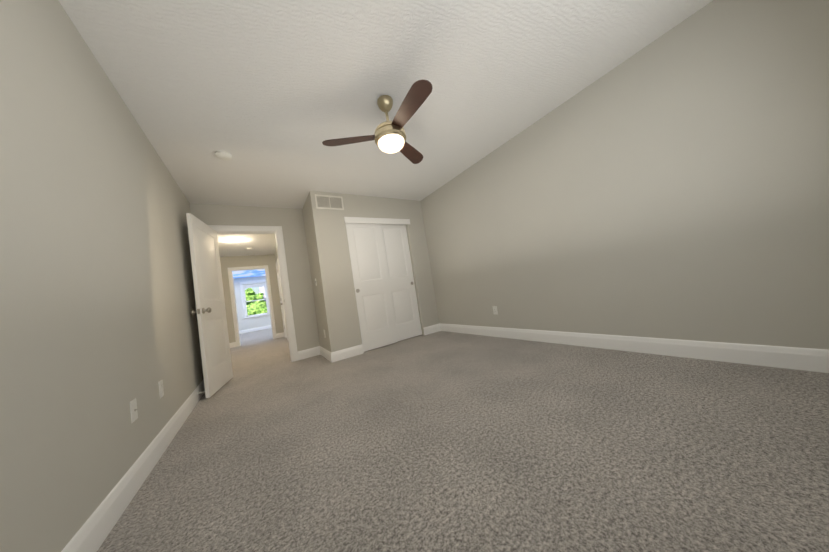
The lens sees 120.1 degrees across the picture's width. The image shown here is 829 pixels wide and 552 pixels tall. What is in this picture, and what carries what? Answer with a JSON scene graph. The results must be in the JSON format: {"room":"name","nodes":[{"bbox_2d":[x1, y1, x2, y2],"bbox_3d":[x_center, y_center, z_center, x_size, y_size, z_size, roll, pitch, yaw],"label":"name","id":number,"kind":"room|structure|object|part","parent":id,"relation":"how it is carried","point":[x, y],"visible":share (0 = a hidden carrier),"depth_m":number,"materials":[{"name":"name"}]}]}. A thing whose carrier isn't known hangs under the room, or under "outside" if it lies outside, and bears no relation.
{"room":"empty bedroom","nodes":[
{"label":"empty bedroom","id":0,"kind":"room"},
{"bbox_2d":[0,0,203,551],"bbox_3d":[-1.655,-0.069,1.201,0.115,2.440,4.705,-7,-3,-34],"label":"wall","id":1,"kind":"structure","parent":0,"point":[99,331],"depth_m":1.04,"materials":[{"name":"paint"}]},
{"bbox_2d":[61,379,204,551],"bbox_3d":[-1.460,1.070,1.229,0.015,0.135,4.590,-7,-3,-34],"label":"baseboard","id":2,"kind":"structure","parent":1,"relation":"attached to","point":[93,532],"depth_m":1.18,"materials":[{"name":"white wood"}]},
{"bbox_2d":[130,398,137,422],"bbox_3d":[-1.577,0.757,1.349,0.016,0.115,0.070,-7,-3,-34],"label":"electrical outlet","id":3,"kind":"object","parent":1,"relation":"attached to","point":[133,410],"visible":1,"depth_m":1.34,"materials":[{"name":"white plastic"}]},
{"bbox_2d":[158,380,163,397],"bbox_3d":[-1.824,0.813,1.721,0.008,0.115,0.070,-7,-3,-34],"label":"electrical outlet","id":4,"kind":"object","parent":1,"relation":"attached to","point":[161,390],"visible":1,"depth_m":1.71,"materials":[{"name":"white plastic"}]},
{"bbox_2d":[233,276,270,330],"bbox_3d":[-7.101,1.232,10.893,4.380,2.440,0.115,-7,-3,-34],"label":"wall","id":5,"kind":"structure","parent":0,"point":[253,322],"depth_m":10.54,"materials":[{"name":"white paint"}]},
{"bbox_2d":[239,280,269,318],"bbox_3d":[-7.196,1.018,10.835,1.090,1.625,0.160,-7,-3,-34],"label":"window","id":6,"kind":"structure","parent":5,"relation":"in","point":[244,301],"depth_m":10.67,"materials":[{"name":"white plastic"}]},
{"bbox_2d":[243,282,264,288],"bbox_3d":[-7.253,0.407,10.811,0.850,0.218,0.057,-7,-3,-34],"label":"roller blind","id":7,"kind":"object","parent":6,"relation":"attached to","point":[253,285],"visible":0.96,"depth_m":10.81,"materials":[{"name":"fabric"}]},
{"bbox_2d":[239,325,271,333],"bbox_3d":[-6.885,2.361,10.788,4.350,0.135,0.015,-7,-3,-34],"label":"baseboard","id":8,"kind":"structure","parent":5,"relation":"attached to","point":[259,328],"depth_m":10.65,"materials":[{"name":"white wood"}]},
{"bbox_2d":[220,255,283,342],"bbox_3d":[-4.575,0.644,6.709,1.600,2.440,0.115,-7,-3,-34],"label":"wall","id":9,"kind":"structure","parent":0,"point":[244,261],"depth_m":6.74,"materials":[{"name":"paint"}]},
{"bbox_2d":[190,203,319,350],"bbox_3d":[-1.705,0.079,4.042,3.790,2.440,0.115,-7,-3,-34],"label":"wall","id":10,"kind":"structure","parent":0,"point":[290,221],"depth_m":3.83,"materials":[{"name":"paint"}]},
{"bbox_2d":[298,347,320,359],"bbox_3d":[-1.692,1.232,3.803,0.298,0.135,0.015,-7,-3,-34],"label":"baseboard","id":11,"kind":"structure","parent":10,"relation":"attached to","point":[311,352],"depth_m":3.80,"materials":[{"name":"white wood"}]},
{"bbox_2d":[302,191,438,351],"bbox_3d":[-0.708,-0.065,4.197,1.940,2.440,0.740,-7,-3,-34],"label":"wall","id":12,"kind":"structure","parent":0,"point":[336,310],"depth_m":3.58,"materials":[{"name":"paint"}]},
{"bbox_2d":[317,346,332,362],"bbox_3d":[-1.341,1.168,3.594,0.015,0.135,0.755,-7,-3,-34],"label":"baseboard","id":13,"kind":"structure","parent":12,"relation":"attached to","point":[325,353],"depth_m":3.52,"materials":[{"name":"white wood"}]},
{"bbox_2d":[315,194,343,209],"bbox_3d":[-1.258,-1.092,3.543,0.400,0.210,0.008,-7,-3,-34],"label":"air vent","id":14,"kind":"object","parent":12,"relation":"in","point":[328,202],"visible":1,"depth_m":3.54,"materials":[{"name":"white metal"}]},
{"bbox_2d":[333,344,363,361],"bbox_3d":[-0.941,1.099,3.421,0.430,0.135,0.015,-7,-3,-34],"label":"baseboard","id":15,"kind":"structure","parent":12,"relation":"attached to","point":[342,354],"depth_m":3.41,"materials":[{"name":"white wood"}]},
{"bbox_2d":[346,223,396,351],"bbox_3d":[-0.683,0.107,3.787,0.590,2.025,0.034,-7,-3,-34],"label":"closet door","id":16,"kind":"structure","parent":12,"relation":"in","point":[373,295],"depth_m":3.76,"materials":[{"name":"white wood"}]},
{"bbox_2d":[344,217,409,224],"bbox_3d":[-0.574,-0.910,3.952,1.182,0.095,0.019,-7,-3,-34],"label":"trim","id":17,"kind":"structure","parent":12,"relation":"attached to","point":[361,220],"depth_m":3.90,"materials":[{"name":"white wood"}]},
{"bbox_2d":[380,224,421,340],"bbox_3d":[-0.269,0.060,4.111,0.585,2.025,0.034,-7,-3,-34],"label":"closet door","id":18,"kind":"structure","parent":12,"relation":"in","point":[400,280],"depth_m":4.11,"materials":[{"name":"white wood"}]},
{"bbox_2d":[423,323,440,334],"bbox_3d":[0.306,0.951,4.252,0.340,0.135,0.015,-7,-3,-34],"label":"baseboard","id":19,"kind":"structure","parent":12,"relation":"attached to","point":[431,329],"depth_m":4.25,"materials":[{"name":"white wood"}]},
{"bbox_2d":[58,0,712,277],"bbox_3d":[-3.446,-0.873,5.488,5.120,0.100,13.580,-7,-3,-34],"label":"ceiling","id":20,"kind":"structure","parent":0,"point":[270,96],"depth_m":1.77,"materials":[{"name":"white paint"}]},
{"bbox_2d":[215,150,231,160],"bbox_3d":[-1.893,-1.189,2.368,0.138,0.043,0.138,-7,-3,-34],"label":"smoke detector","id":21,"kind":"object","parent":20,"relation":"attached to","point":[223,155],"visible":0.98,"depth_m":2.34,"materials":[{"name":"white plastic"}]},
{"bbox_2d":[322,80,431,163],"bbox_3d":[-0.149,-1.280,1.909,0.991,0.429,0.885,-7,-3,-34],"label":"fan","id":22,"kind":"object","parent":20,"relation":"hanging from","point":[388,136],"visible":1,"depth_m":1.92,"materials":[{"name":"brown wood"}]},
{"label":"blade","id":23,"kind":"part","parent":22,"relation":"part of","materials":[{"name":"brown wood"}]},
{"label":"blade","id":24,"kind":"part","parent":22,"relation":"part of","materials":[{"name":"brown wood"}]},
{"bbox_3d":[-0.037,-1.219,1.723,0.132,0.006,0.468,8,-11,-30],"label":"blade","id":25,"kind":"part","parent":22,"relation":"part of","materials":[{"name":"brown wood"}]},
{"bbox_2d":[97,328,828,551],"bbox_3d":[-3.100,1.650,5.340,5.205,0.120,13.580,-7,-3,-34],"label":"floor","id":26,"kind":"structure","parent":0,"point":[441,441],"depth_m":1.14,"materials":[{"name":"carpet"}]},
{"bbox_2d":[421,0,828,348],"bbox_3d":[1.183,-0.402,3.161,0.115,2.440,4.820,-7,-3,-34],"label":"wall","id":27,"kind":"structure","parent":0,"point":[672,183],"depth_m":1.82,"materials":[{"name":"paint"}]},
{"bbox_2d":[492,306,497,314],"bbox_3d":[1.116,0.476,3.307,0.008,0.115,0.070,-7,-3,-34],"label":"electrical outlet","id":28,"kind":"object","parent":27,"relation":"attached to","point":[495,311],"visible":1,"depth_m":3.30,"materials":[{"name":"white plastic"}]},
{"bbox_2d":[441,323,828,372],"bbox_3d":[1.502,0.697,2.762,0.015,0.135,3.850,-7,-3,-34],"label":"baseboard","id":29,"kind":"structure","parent":27,"relation":"attached to","point":[806,359],"depth_m":1.86,"materials":[{"name":"white wood"}]},
{"bbox_3d":[-2.922,0.335,5.520,0.115,2.440,3.725,-7,-3,-34],"label":"wall","id":30,"kind":"structure","parent":0,"visible":0},
{"bbox_2d":[186,213,232,397],"bbox_3d":[-2.504,0.341,2.954,0.177,2.030,0.760,-7,-3,-23],"label":"bedroom door","id":31,"kind":"structure","parent":30,"relation":"in","point":[211,314],"depth_m":2.84,"materials":[{"name":"white wood"}]},
{"bbox_3d":[-2.374,0.391,2.658,0.177,0.066,0.066,-7,-3,-23],"label":"knob","id":32,"kind":"part","parent":31,"relation":"part of","materials":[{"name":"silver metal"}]},
{"bbox_2d":[208,225,298,361],"bbox_3d":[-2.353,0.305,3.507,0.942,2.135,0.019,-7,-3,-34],"label":"door frame","id":33,"kind":"structure","parent":30,"relation":"attached to","point":[287,295],"depth_m":3.66,"materials":[{"name":"white wood"}]},
{"bbox_2d":[277,265,286,337],"bbox_3d":[-3.620,0.685,6.500,0.106,2.030,0.660,-7,-3,-34],"label":"hall door","id":34,"kind":"structure","parent":30,"relation":"in","point":[281,303],"depth_m":6.63,"materials":[{"name":"white wood"}]},
{"label":"outside","id":35,"kind":"structure","parent":0,"visible":0},
{"bbox_3d":[-15.605,7.991,33.197,70.000,0.200,46.100,-7,-3,-34],"label":"ground","id":36,"kind":"structure","parent":35,"visible":0},
{"bbox_2d":[259,286,265,300],"bbox_3d":[-11.880,3.665,26.703,8.750,6.600,8.600,-7,-3,-34],"label":"house","id":37,"kind":"structure","parent":36,"relation":"on","point":[261,289],"depth_m":22.72,"materials":[{"name":"white"}]},
{"bbox_3d":[-9.202,3.737,13.775,0.440,4.400,0.440,-7,-3,-34],"label":"trunk","id":38,"kind":"object","parent":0,"visible":0},
{"bbox_2d":[245,288,266,315],"bbox_3d":[-9.504,2.377,13.770,3.488,3.783,2.042,-7,-3,-34],"label":"foliage","id":39,"kind":"object","parent":38,"relation":"attached to","point":[256,307],"visible":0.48,"depth_m":13.59,"materials":[{"name":"green plant"}]}
]}

